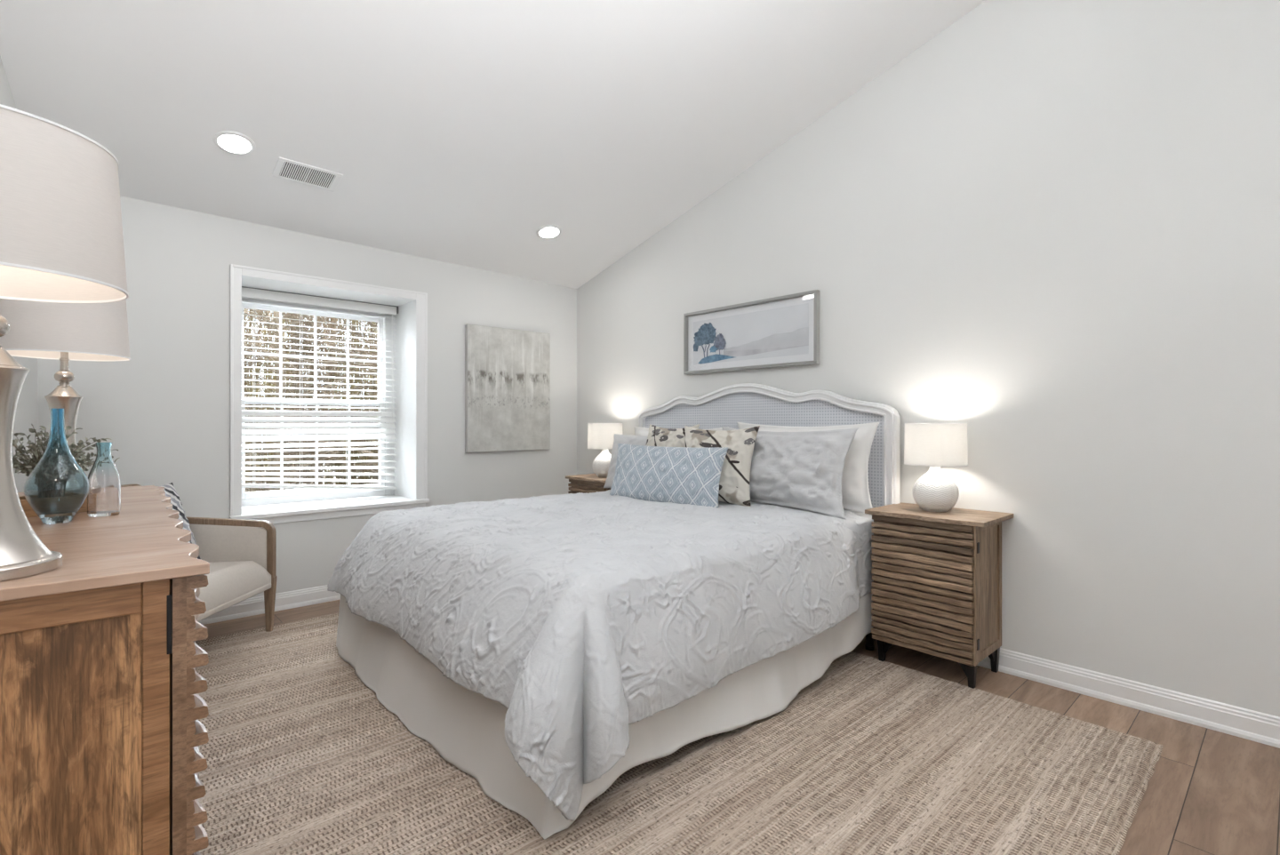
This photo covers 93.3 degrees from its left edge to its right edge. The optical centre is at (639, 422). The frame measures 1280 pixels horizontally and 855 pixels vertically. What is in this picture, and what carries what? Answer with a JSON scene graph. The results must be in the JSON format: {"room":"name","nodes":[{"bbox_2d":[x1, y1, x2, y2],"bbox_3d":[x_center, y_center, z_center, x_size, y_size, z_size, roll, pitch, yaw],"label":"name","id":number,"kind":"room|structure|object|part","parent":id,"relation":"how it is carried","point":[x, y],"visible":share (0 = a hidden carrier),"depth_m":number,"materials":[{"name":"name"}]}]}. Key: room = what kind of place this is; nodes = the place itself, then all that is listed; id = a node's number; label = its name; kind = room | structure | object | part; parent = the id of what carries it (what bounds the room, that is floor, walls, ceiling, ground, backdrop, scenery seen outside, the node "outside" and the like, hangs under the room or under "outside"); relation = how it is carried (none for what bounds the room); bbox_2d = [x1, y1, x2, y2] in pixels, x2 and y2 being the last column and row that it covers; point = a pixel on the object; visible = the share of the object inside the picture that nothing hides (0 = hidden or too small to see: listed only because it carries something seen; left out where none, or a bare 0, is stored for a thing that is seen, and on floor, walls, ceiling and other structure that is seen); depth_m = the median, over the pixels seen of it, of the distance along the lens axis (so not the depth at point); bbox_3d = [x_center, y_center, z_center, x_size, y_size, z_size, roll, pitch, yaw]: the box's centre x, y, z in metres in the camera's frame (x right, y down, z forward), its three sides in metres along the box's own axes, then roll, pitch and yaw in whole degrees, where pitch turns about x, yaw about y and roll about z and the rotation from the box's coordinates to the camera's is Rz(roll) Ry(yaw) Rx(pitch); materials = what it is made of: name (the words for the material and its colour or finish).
{"room":"bedroom","nodes":[
{"label":"bedroom","id":0,"kind":"room"},
{"bbox_2d":[0,56,37,492],"bbox_3d":[-1.224,-0.777,0.650,0.120,3.794,5.839,0,0,-38],"label":"wall","id":1,"kind":"structure","parent":0,"point":[26,414],"depth_m":2.63,"materials":[{"name":"white paint"}]},
{"bbox_2d":[37,196,576,598],"bbox_3d":[-1.957,-0.034,4.112,3.660,2.308,0.489,0,0,-42],"label":"wall","id":2,"kind":"structure","parent":0,"point":[165,409],"depth_m":3.43,"materials":[{"name":"white paint"}]},
{"bbox_2d":[198,584,340,624],"bbox_3d":[-1.709,1.070,3.995,3.211,0.100,0.019,0,0,-42],"label":"baseboard","id":3,"kind":"structure","parent":2,"relation":"attached to","point":[252,606],"depth_m":3.60,"materials":[{"name":"white paint"}]},
{"bbox_2d":[229,264,429,524],"bbox_3d":[-2.062,-0.147,3.989,1.155,1.501,0.529,0,0,-42],"label":"window","id":4,"kind":"structure","parent":2,"relation":"in","point":[282,506],"depth_m":4.13,"materials":[{"name":"white paint"}]},
{"bbox_3d":[-2.227,-0.441,4.142,0.895,0.649,0.030,0,0,-42],"label":"sash","id":5,"kind":"part","parent":4,"relation":"part of","materials":[{"name":"white paint"}]},
{"bbox_3d":[-2.205,0.166,4.118,0.895,0.648,0.030,0,0,-42],"label":"sash","id":6,"kind":"part","parent":4,"relation":"part of","materials":[{"name":"white paint"}]},
{"bbox_3d":[-2.215,-0.150,4.139,1.021,1.391,0.100,0,0,-42],"label":"frame","id":7,"kind":"part","parent":4,"relation":"part of","materials":[{"name":"white paint"}]},
{"bbox_2d":[241,286,398,489],"bbox_3d":[-2.147,-0.175,4.065,1.010,1.332,0.075,0,0,-42],"label":"window blind","id":8,"kind":"object","parent":4,"relation":"attached to","point":[247,292],"visible":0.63,"depth_m":4.04,"materials":[{"name":"white plastic"}]},
{"bbox_3d":[-2.239,-0.186,3.989,0.002,1.208,0.056,0,0,-42],"label":"ladder cord","id":9,"kind":"part","parent":8,"relation":"part of","materials":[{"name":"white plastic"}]},
{"bbox_3d":[-2.154,0.436,4.067,0.994,0.110,0.052,0,0,-42],"label":"rail","id":10,"kind":"part","parent":8,"relation":"part of","materials":[{"name":"white plastic"}]},
{"bbox_3d":[-2.025,-0.173,4.184,0.002,1.234,0.056,0,0,-42],"label":"ladder cord","id":11,"kind":"part","parent":8,"relation":"part of","materials":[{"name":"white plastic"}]},
{"bbox_3d":[-1.867,-0.164,4.329,0.002,1.252,0.056,0,0,-42],"label":"ladder cord","id":12,"kind":"part","parent":8,"relation":"part of","materials":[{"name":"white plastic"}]},
{"bbox_3d":[-2.029,0.568,3.952,1.155,0.070,0.429,0,0,-42],"label":"sill","id":13,"kind":"part","parent":4,"relation":"part of","materials":[{"name":"white paint"}]},
{"bbox_2d":[464,323,550,452],"bbox_3d":[-1.000,-0.247,4.629,0.714,0.934,0.038,0,0,-42],"label":"canvas painting","id":14,"kind":"object","parent":2,"relation":"attached to","point":[508,371],"visible":1,"depth_m":4.59,"materials":[{"name":"grey"}]},
{"bbox_2d":[0,0,985,288],"bbox_3d":[-0.243,-1.883,1.852,4.140,1.810,6.261,0,0,-42],"label":"ceiling","id":15,"kind":"structure","parent":0,"point":[456,132],"depth_m":2.86,"materials":[{"name":"white paint"}]},
{"bbox_2d":[212,130,255,154],"bbox_3d":[-1.939,-1.333,2.888,0.165,0.048,0.170,0,0,39],"label":"recessed light","id":16,"kind":"object","parent":15,"relation":"in","point":[229,141],"visible":1,"depth_m":2.88,"materials":[{"name":"white plastic"}]},
{"bbox_2d":[217,135,250,152],"bbox_3d":[-1.939,-1.332,2.887,0.133,0.004,0.133,1,-15,-42],"label":"diffuser","id":17,"kind":"object","parent":16,"relation":"attached to","point":[228,143],"depth_m":2.88,"materials":[{"name":"white plastic"}]},
{"bbox_2d":[271,157,343,191],"bbox_3d":[-1.754,-1.303,3.186,0.301,0.054,0.171,0,0,-42],"label":"ceiling vent","id":18,"kind":"object","parent":15,"relation":"in","point":[285,169],"visible":1,"depth_m":3.18,"materials":[{"name":"white plastic"}]},
{"bbox_2d":[536,224,561,239],"bbox_3d":[-0.621,-1.298,4.126,0.165,0.048,0.170,0,0,39],"label":"recessed light","id":19,"kind":"object","parent":15,"relation":"in","point":[550,231],"visible":1,"depth_m":4.12,"materials":[{"name":"white plastic"}]},
{"bbox_2d":[539,227,559,237],"bbox_3d":[-0.621,-1.297,4.125,0.133,0.004,0.133,1,-15,-42],"label":"diffuser","id":20,"kind":"object","parent":19,"relation":"attached to","point":[544,232],"depth_m":4.12,"materials":[{"name":"white plastic"}]},
{"bbox_2d":[199,600,1279,854],"bbox_3d":[-0.229,1.170,1.762,4.440,0.100,6.311,0,0,-42],"label":"floor","id":21,"kind":"structure","parent":0,"point":[1208,792],"depth_m":1.95,"materials":[{"name":"brown wood"}]},
{"bbox_2d":[565,473,610,493],"bbox_3d":[-0.262,0.763,4.505,0.384,0.714,0.506,0,0,-42],"label":"nightstand","id":22,"kind":"object","parent":21,"relation":"on","point":[589,483],"visible":0.14,"depth_m":4.42,"materials":[{"name":"brown wood"}]},
{"bbox_3d":[-0.380,0.715,4.410,0.054,0.578,0.437,0,0,-42],"label":"door","id":23,"kind":"part","parent":22,"relation":"part of","materials":[{"name":"brown wood"}]},
{"bbox_2d":[587,423,623,477],"bbox_3d":[-0.258,0.206,4.492,0.263,0.400,0.263,0,0,30],"label":"bedside lamp","id":24,"kind":"object","parent":22,"relation":"on","point":[600,436],"visible":0.69,"depth_m":4.40,"materials":[{"name":"white fabric"}]},
{"bbox_3d":[-0.258,0.009,4.492,0.258,0.006,0.258,0,0,30],"label":"shade trim","id":25,"kind":"part","parent":24,"relation":"part of","materials":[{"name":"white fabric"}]},
{"bbox_3d":[-0.258,0.101,4.492,0.262,0.186,0.262,0,0,30],"label":"lamp shade","id":26,"kind":"part","parent":24,"relation":"part of","materials":[{"name":"white fabric"}]},
{"bbox_2d":[195,612,1163,854],"bbox_3d":[-0.365,1.113,2.456,2.748,0.011,3.503,0,0,-42],"label":"area rug","id":27,"kind":"object","parent":21,"relation":"on","point":[873,756],"visible":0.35,"depth_m":1.90,"materials":[{"name":"carpet"}]},
{"bbox_2d":[0,485,209,854],"bbox_3d":[-1.475,0.673,1.510,0.508,0.867,1.700,0,0,-41],"label":"dresser","id":28,"kind":"object","parent":27,"relation":"on","point":[101,732],"visible":1,"depth_m":0.96,"materials":[{"name":"brown wood"}]},
{"bbox_2d":[24,408,89,524],"bbox_3d":[-1.391,0.103,1.442,0.114,0.272,0.114,0,0,-7],"label":"glass vase","id":29,"kind":"object","parent":28,"relation":"on","point":[57,487],"visible":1,"depth_m":1.42,"materials":[{"name":"blue glass"}]},
{"bbox_2d":[0,104,128,582],"bbox_3d":[-1.032,-0.106,0.954,0.342,0.692,0.342,0,0,-42],"label":"table lamp","id":30,"kind":"object","parent":28,"relation":"on","point":[61,237],"visible":1,"depth_m":0.94,"materials":[{"name":"white fabric"}]},
{"bbox_3d":[-1.032,-0.337,0.954,0.339,0.229,0.339,0,0,-42],"label":"lamp shade","id":31,"kind":"part","parent":30,"relation":"part of","materials":[{"name":"beige fabric"}]},
{"bbox_2d":[0,298,130,471],"bbox_3d":[-1.933,-0.106,2.027,0.342,0.692,0.342,0,0,19],"label":"table lamp","id":32,"kind":"object","parent":28,"relation":"on","point":[64,332],"visible":0.59,"depth_m":1.96,"materials":[{"name":"white fabric"}]},
{"bbox_2d":[59,352,70,371],"bbox_3d":[-1.933,-0.226,2.027,0.028,0.110,0.028,0,0,19],"label":"socket","id":33,"kind":"object","parent":32,"relation":"attached to","point":[64,359],"depth_m":2.02,"materials":[{"name":"silver metal"}]},
{"bbox_3d":[-1.933,-0.337,2.027,0.339,0.229,0.339,0,0,19],"label":"lamp shade","id":34,"kind":"part","parent":32,"relation":"part of","materials":[{"name":"beige fabric"}]},
{"bbox_2d":[12,424,119,517],"bbox_3d":[-1.564,0.121,1.608,0.265,0.236,0.283,0,0,-43],"label":"potted plant","id":35,"kind":"object","parent":28,"relation":"on","point":[26,468],"visible":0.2,"depth_m":1.57,"materials":[{"name":"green plant"}]},
{"bbox_3d":[-0.955,0.635,0.869,0.367,0.650,0.007,0,0,-41],"label":"panel","id":36,"kind":"part","parent":28,"relation":"part of","materials":[{"name":"brown wood"}]},
{"bbox_3d":[-0.953,0.639,0.866,0.440,0.762,0.014,0,0,-41],"label":"frame","id":37,"kind":"part","parent":28,"relation":"part of","materials":[{"name":"brown wood"}]},
{"bbox_2d":[86,442,120,516],"bbox_3d":[-1.385,0.146,1.559,0.066,0.187,0.066,0,0,-34],"label":"glass bottle","id":38,"kind":"object","parent":28,"relation":"on","point":[103,499],"visible":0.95,"depth_m":1.54,"materials":[{"name":"clear glass"}]},
{"bbox_3d":[-0.940,0.625,1.233,0.051,0.730,0.556,0,0,-41],"label":"door","id":39,"kind":"part","parent":28,"relation":"part of","materials":[{"name":"brown wood"}]},
{"bbox_2d":[120,484,277,631],"bbox_3d":[-2.268,0.717,2.880,0.675,0.804,0.680,0,0,-1],"label":"armchair","id":40,"kind":"object","parent":27,"relation":"on","point":[241,554],"visible":0.19,"depth_m":3.16,"materials":[{"name":"beige fabric"}]},
{"bbox_3d":[-2.581,0.353,2.875,0.038,0.077,0.572,0,0,-1],"label":"rail","id":41,"kind":"part","parent":40,"relation":"part of","materials":[{"name":"brown wood"}]},
{"bbox_2d":[160,482,200,559],"bbox_3d":[-2.332,0.508,2.899,0.201,0.396,0.423,0,0,0],"label":"cushion","id":42,"kind":"object","parent":40,"relation":"on","point":[170,491],"visible":0.1,"depth_m":3.02,"materials":[{"name":"black fabric"}]},
{"bbox_3d":[-2.240,0.670,3.171,0.535,0.300,0.036,0,0,-6],"label":"arm panel","id":43,"kind":"part","parent":40,"relation":"part of","materials":[{"name":"beige fabric"}]},
{"bbox_3d":[-2.225,0.669,3.182,0.571,0.361,0.039,0,0,-6],"label":"arm","id":44,"kind":"part","parent":40,"relation":"part of","materials":[{"name":"brown wood"}]},
{"bbox_3d":[-2.239,0.860,2.881,0.604,0.030,0.599,0,0,-1],"label":"seat rail","id":45,"kind":"part","parent":40,"relation":"part of","materials":[{"name":"beige fabric"}]},
{"bbox_3d":[-2.241,0.780,2.881,0.600,0.136,0.600,0,0,-1],"label":"seat","id":46,"kind":"part","parent":40,"relation":"part of","materials":[{"name":"beige fabric"}]},
{"bbox_3d":[-1.966,0.970,3.209,0.058,0.299,0.032,0,0,-1],"label":"leg","id":47,"kind":"part","parent":40,"relation":"part of","materials":[{"name":"brown wood"}]},
{"bbox_2d":[336,383,899,839],"bbox_3d":[-0.129,0.436,2.999,2.164,1.346,1.959,0,0,-42],"label":"bed","id":48,"kind":"object","parent":27,"relation":"on","point":[466,728],"visible":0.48,"depth_m":2.29,"materials":[{"name":"white fabric"}]},
{"bbox_2d":[327,489,873,821],"bbox_3d":[-0.165,0.736,2.926,2.108,0.636,2.143,0,0,-42],"label":"comforter","id":49,"kind":"object","parent":48,"relation":"on","point":[587,617],"visible":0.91,"depth_m":2.09,"materials":[{"name":"grey fabric"}]},
{"bbox_2d":[603,433,647,488],"bbox_3d":[0.088,0.273,3.959,0.860,0.378,0.196,0,0,45],"label":"pillow sham","id":50,"kind":"object","parent":49,"relation":"on","point":[636,440],"visible":0.24,"depth_m":4.15,"materials":[{"name":"grey fabric"}]},
{"bbox_2d":[609,443,728,507],"bbox_3d":[0.133,0.299,3.416,0.852,0.336,0.163,0,0,44],"label":"lumbar cushion","id":51,"kind":"object","parent":49,"relation":"on","point":[690,476],"visible":0.94,"depth_m":3.31,"materials":[{"name":"blue fabric"}]},
{"bbox_2d":[645,424,699,447],"bbox_3d":[0.160,0.234,3.677,0.190,0.444,0.462,0,0,-37],"label":"cushion","id":52,"kind":"object","parent":49,"relation":"on","point":[657,436],"visible":0.21,"depth_m":3.65,"materials":[{"name":"fabric"}]},
{"bbox_2d":[634,426,728,436],"bbox_3d":[0.231,0.243,3.978,0.144,0.427,0.861,0,0,-44],"label":"pillow","id":53,"kind":"object","parent":49,"relation":"on","point":[639,431],"visible":0.09,"depth_m":4.22,"materials":[{"name":"white fabric"}]},
{"bbox_2d":[684,425,759,506],"bbox_3d":[0.419,0.238,3.331,0.474,0.437,0.194,0,0,33],"label":"cushion","id":54,"kind":"object","parent":49,"relation":"on","point":[735,474],"visible":0.58,"depth_m":3.22,"materials":[{"name":"fabric"}]},
{"bbox_2d":[721,426,858,519],"bbox_3d":[0.733,0.244,3.240,0.222,0.435,0.901,0,0,-39],"label":"pillow sham","id":55,"kind":"object","parent":49,"relation":"on","point":[802,470],"visible":0.73,"depth_m":3.06,"materials":[{"name":"grey fabric"}]},
{"bbox_2d":[737,422,879,515],"bbox_3d":[0.862,0.227,3.274,0.148,0.458,0.881,0,0,-44],"label":"pillow","id":56,"kind":"object","parent":49,"relation":"on","point":[855,492],"visible":0.32,"depth_m":3.01,"materials":[{"name":"white fabric"}]},
{"bbox_3d":[0.644,0.315,3.712,0.012,1.011,1.796,0,0,-42],"label":"cane panel","id":57,"kind":"part","parent":48,"relation":"part of","materials":[{"name":"grey wicker"}]},
{"bbox_3d":[0.625,0.398,3.694,0.013,1.245,1.878,0,0,-42],"label":"headboard moulding","id":58,"kind":"part","parent":48,"relation":"part of","materials":[{"name":"white paint"}]},
{"bbox_3d":[0.644,0.392,3.712,0.050,1.257,1.906,0,0,-42],"label":"headboard","id":59,"kind":"part","parent":48,"relation":"part of","materials":[{"name":"white paint"}]},
{"bbox_3d":[1.123,1.030,2.951,0.042,0.159,0.042,0,0,-42],"label":"leg","id":60,"kind":"part","parent":48,"relation":"part of","materials":[{"name":"black wood"}]},
{"bbox_2d":[864,502,1013,688],"bbox_3d":[1.350,0.763,2.741,0.384,0.714,0.506,0,0,-42],"label":"nightstand","id":61,"kind":"object","parent":21,"relation":"on","point":[936,590],"visible":1,"depth_m":2.62,"materials":[{"name":"brown wood"}]},
{"bbox_3d":[1.162,1.052,2.809,0.089,0.113,0.084,0,0,-42],"label":"leg","id":62,"kind":"part","parent":61,"relation":"part of","materials":[{"name":"black metal"}]},
{"bbox_3d":[1.233,0.715,2.646,0.054,0.578,0.437,0,0,-42],"label":"door","id":63,"kind":"part","parent":61,"relation":"part of","materials":[{"name":"brown wood"}]},
{"bbox_2d":[904,423,967,511],"bbox_3d":[1.356,0.206,2.773,0.263,0.400,0.263,0,0,-42],"label":"bedside lamp","id":64,"kind":"object","parent":61,"relation":"on","point":[933,445],"visible":1,"depth_m":2.69,"materials":[{"name":"white ceramic"}]},
{"bbox_3d":[1.356,0.101,2.773,0.262,0.186,0.262,0,0,-42],"label":"lamp shade","id":65,"kind":"part","parent":64,"relation":"part of","materials":[{"name":"white fabric"}]},
{"bbox_3d":[1.356,0.009,2.773,0.258,0.006,0.258,0,0,-42],"label":"shade trim","id":66,"kind":"part","parent":64,"relation":"part of","materials":[{"name":"white fabric"}]},
{"bbox_3d":[1.356,0.193,2.773,0.263,0.006,0.263,0,0,-42],"label":"shade trim","id":67,"kind":"part","parent":64,"relation":"part of","materials":[{"name":"white fabric"}]},
{"bbox_3d":[1.390,1.052,2.559,0.089,0.113,0.084,0,0,-42],"label":"leg","id":68,"kind":"part","parent":61,"relation":"part of","materials":[{"name":"black metal"}]},
{"bbox_3d":[1.509,0.713,2.605,0.298,0.575,0.008,0,0,-42],"label":"frame","id":69,"kind":"part","parent":61,"relation":"part of","materials":[{"name":"brown wood"}]},
{"bbox_3d":[1.557,1.058,2.711,0.089,0.125,0.084,0,0,-42],"label":"leg","id":70,"kind":"part","parent":61,"relation":"part of","materials":[{"name":"black metal"}]},
{"bbox_2d":[576,0,1279,717],"bbox_3d":[1.401,-0.747,3.062,0.120,3.734,5.831,0,0,-42],"label":"wall","id":71,"kind":"structure","parent":0,"point":[1050,229],"depth_m":2.54,"materials":[{"name":"white paint"}]},
{"bbox_2d":[683,289,819,374],"bbox_3d":[0.654,-0.534,3.759,0.039,0.414,1.020,0,0,-42],"label":"framed print","id":72,"kind":"object","parent":71,"relation":"attached to","point":[781,331],"visible":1,"depth_m":3.71,"materials":[{"name":"paper"}]},
{"bbox_2d":[977,648,1279,748],"bbox_3d":[1.357,1.070,3.008,0.019,0.100,5.610,0,0,-42],"label":"baseboard","id":73,"kind":"structure","parent":71,"relation":"attached to","point":[1252,725],"depth_m":2.34,"materials":[{"name":"white paint"}]},
{"label":"outside","id":74,"kind":"structure","parent":0,"visible":0},
{"bbox_2d":[254,463,369,491],"bbox_3d":[-20.148,3.670,25.750,55.000,0.100,54.800,0,0,-42],"label":"ground","id":75,"kind":"structure","parent":74,"point":[324,463],"depth_m":43.52,"materials":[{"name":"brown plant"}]},
{"bbox_2d":[243,335,269,489],"bbox_3d":[-7.211,-0.932,9.864,2.452,9.111,2.103,0,0,-42],"label":"bare tree","id":76,"kind":"object","parent":75,"relation":"on","point":[251,364],"visible":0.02,"depth_m":10.02,"materials":[{"name":"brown plant"}]},
{"bbox_2d":[243,309,270,492],"bbox_3d":[-9.550,-0.681,13.332,2.653,8.613,1.333,0,0,-42],"label":"bare tree","id":77,"kind":"object","parent":75,"relation":"on","point":[248,317],"visible":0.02,"depth_m":13.89,"materials":[{"name":"brown plant"}]},
{"bbox_2d":[244,448,271,489],"bbox_3d":[-5.169,-0.963,6.516,2.115,9.168,2.240,0,0,1],"label":"bare tree","id":78,"kind":"object","parent":75,"relation":"on","point":[245,460],"visible":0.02,"depth_m":6.71,"materials":[{"name":"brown plant"}]},
{"bbox_2d":[243,308,287,492],"bbox_3d":[-7.587,-0.972,11.422,2.142,9.187,2.126,0,0,26],"label":"bare tree","id":79,"kind":"object","parent":75,"relation":"on","point":[261,343],"visible":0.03,"depth_m":11.75,"materials":[{"name":"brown plant"}]},
{"bbox_2d":[243,309,319,491],"bbox_3d":[-9.243,-0.756,15.313,1.202,8.761,2.396,0,0,40],"label":"bare tree","id":80,"kind":"object","parent":75,"relation":"on","point":[265,332],"visible":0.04,"depth_m":15.11,"materials":[{"name":"brown plant"}]},
{"bbox_2d":[243,310,362,491],"bbox_3d":[-5.346,-1.161,9.530,1.914,9.572,2.097,0,0,-9],"label":"bare tree","id":81,"kind":"object","parent":75,"relation":"on","point":[306,324],"visible":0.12,"depth_m":9.50,"materials":[{"name":"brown plant"}]},
{"bbox_2d":[249,315,367,485],"bbox_3d":[-6.023,-1.266,11.319,1.909,9.783,2.189,0,0,4],"label":"bare tree","id":82,"kind":"object","parent":75,"relation":"on","point":[311,367],"visible":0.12,"depth_m":11.32,"materials":[{"name":"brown plant"}]},
{"bbox_2d":[243,308,379,492],"bbox_3d":[-4.584,-1.293,7.758,2.311,9.842,2.104,0,0,12],"label":"bare tree","id":83,"kind":"object","parent":75,"relation":"on","point":[261,319],"visible":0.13,"depth_m":7.82,"materials":[{"name":"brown plant"}]},
{"bbox_2d":[249,316,377,489],"bbox_3d":[-6.844,-1.030,13.116,2.565,9.305,2.062,0,0,-14],"label":"bare tree","id":84,"kind":"object","parent":75,"relation":"on","point":[332,319],"visible":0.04,"depth_m":13.16,"materials":[{"name":"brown plant"}]},
{"bbox_2d":[317,317,379,485],"bbox_3d":[-7.179,-0.747,15.523,2.592,8.740,1.278,0,0,-42],"label":"bare tree","id":85,"kind":"object","parent":75,"relation":"on","point":[356,381],"visible":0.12,"depth_m":15.24,"materials":[{"name":"brown plant"}]},
{"bbox_2d":[322,317,379,479],"bbox_3d":[-5.018,-0.477,11.755,1.995,8.265,2.196,0,0,14],"label":"bare tree","id":86,"kind":"object","parent":75,"relation":"on","point":[375,364],"visible":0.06,"depth_m":11.58,"materials":[{"name":"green plant"}]},
{"bbox_2d":[334,320,379,485],"bbox_3d":[-5.691,-0.476,13.417,2.231,8.245,2.037,0,0,-42],"label":"bare tree","id":87,"kind":"object","parent":75,"relation":"on","point":[372,340],"visible":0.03,"depth_m":13.21,"materials":[{"name":"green plant"}]},
{"bbox_2d":[346,344,379,460],"bbox_3d":[-3.057,-0.644,8.427,2.118,8.535,2.190,0,0,-17],"label":"bare tree","id":88,"kind":"object","parent":75,"relation":"on","point":[366,452],"visible":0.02,"depth_m":8.13,"materials":[{"name":"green plant"}]},
{"bbox_2d":[358,381,379,479],"bbox_3d":[-3.745,-0.486,10.275,1.809,8.233,2.260,0,0,6],"label":"bare tree","id":89,"kind":"object","parent":75,"relation":"on","point":[360,381],"visible":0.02,"depth_m":9.91,"materials":[{"name":"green plant"}]},
{"bbox_2d":[360,322,377,409],"bbox_3d":[-6.738,-0.722,17.475,2.591,8.694,1.295,0,0,-35],"label":"shrub","id":90,"kind":"object","parent":75,"relation":"on","point":[373,323],"visible":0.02,"depth_m":16.79,"materials":[{"name":"plant"}]}
]}

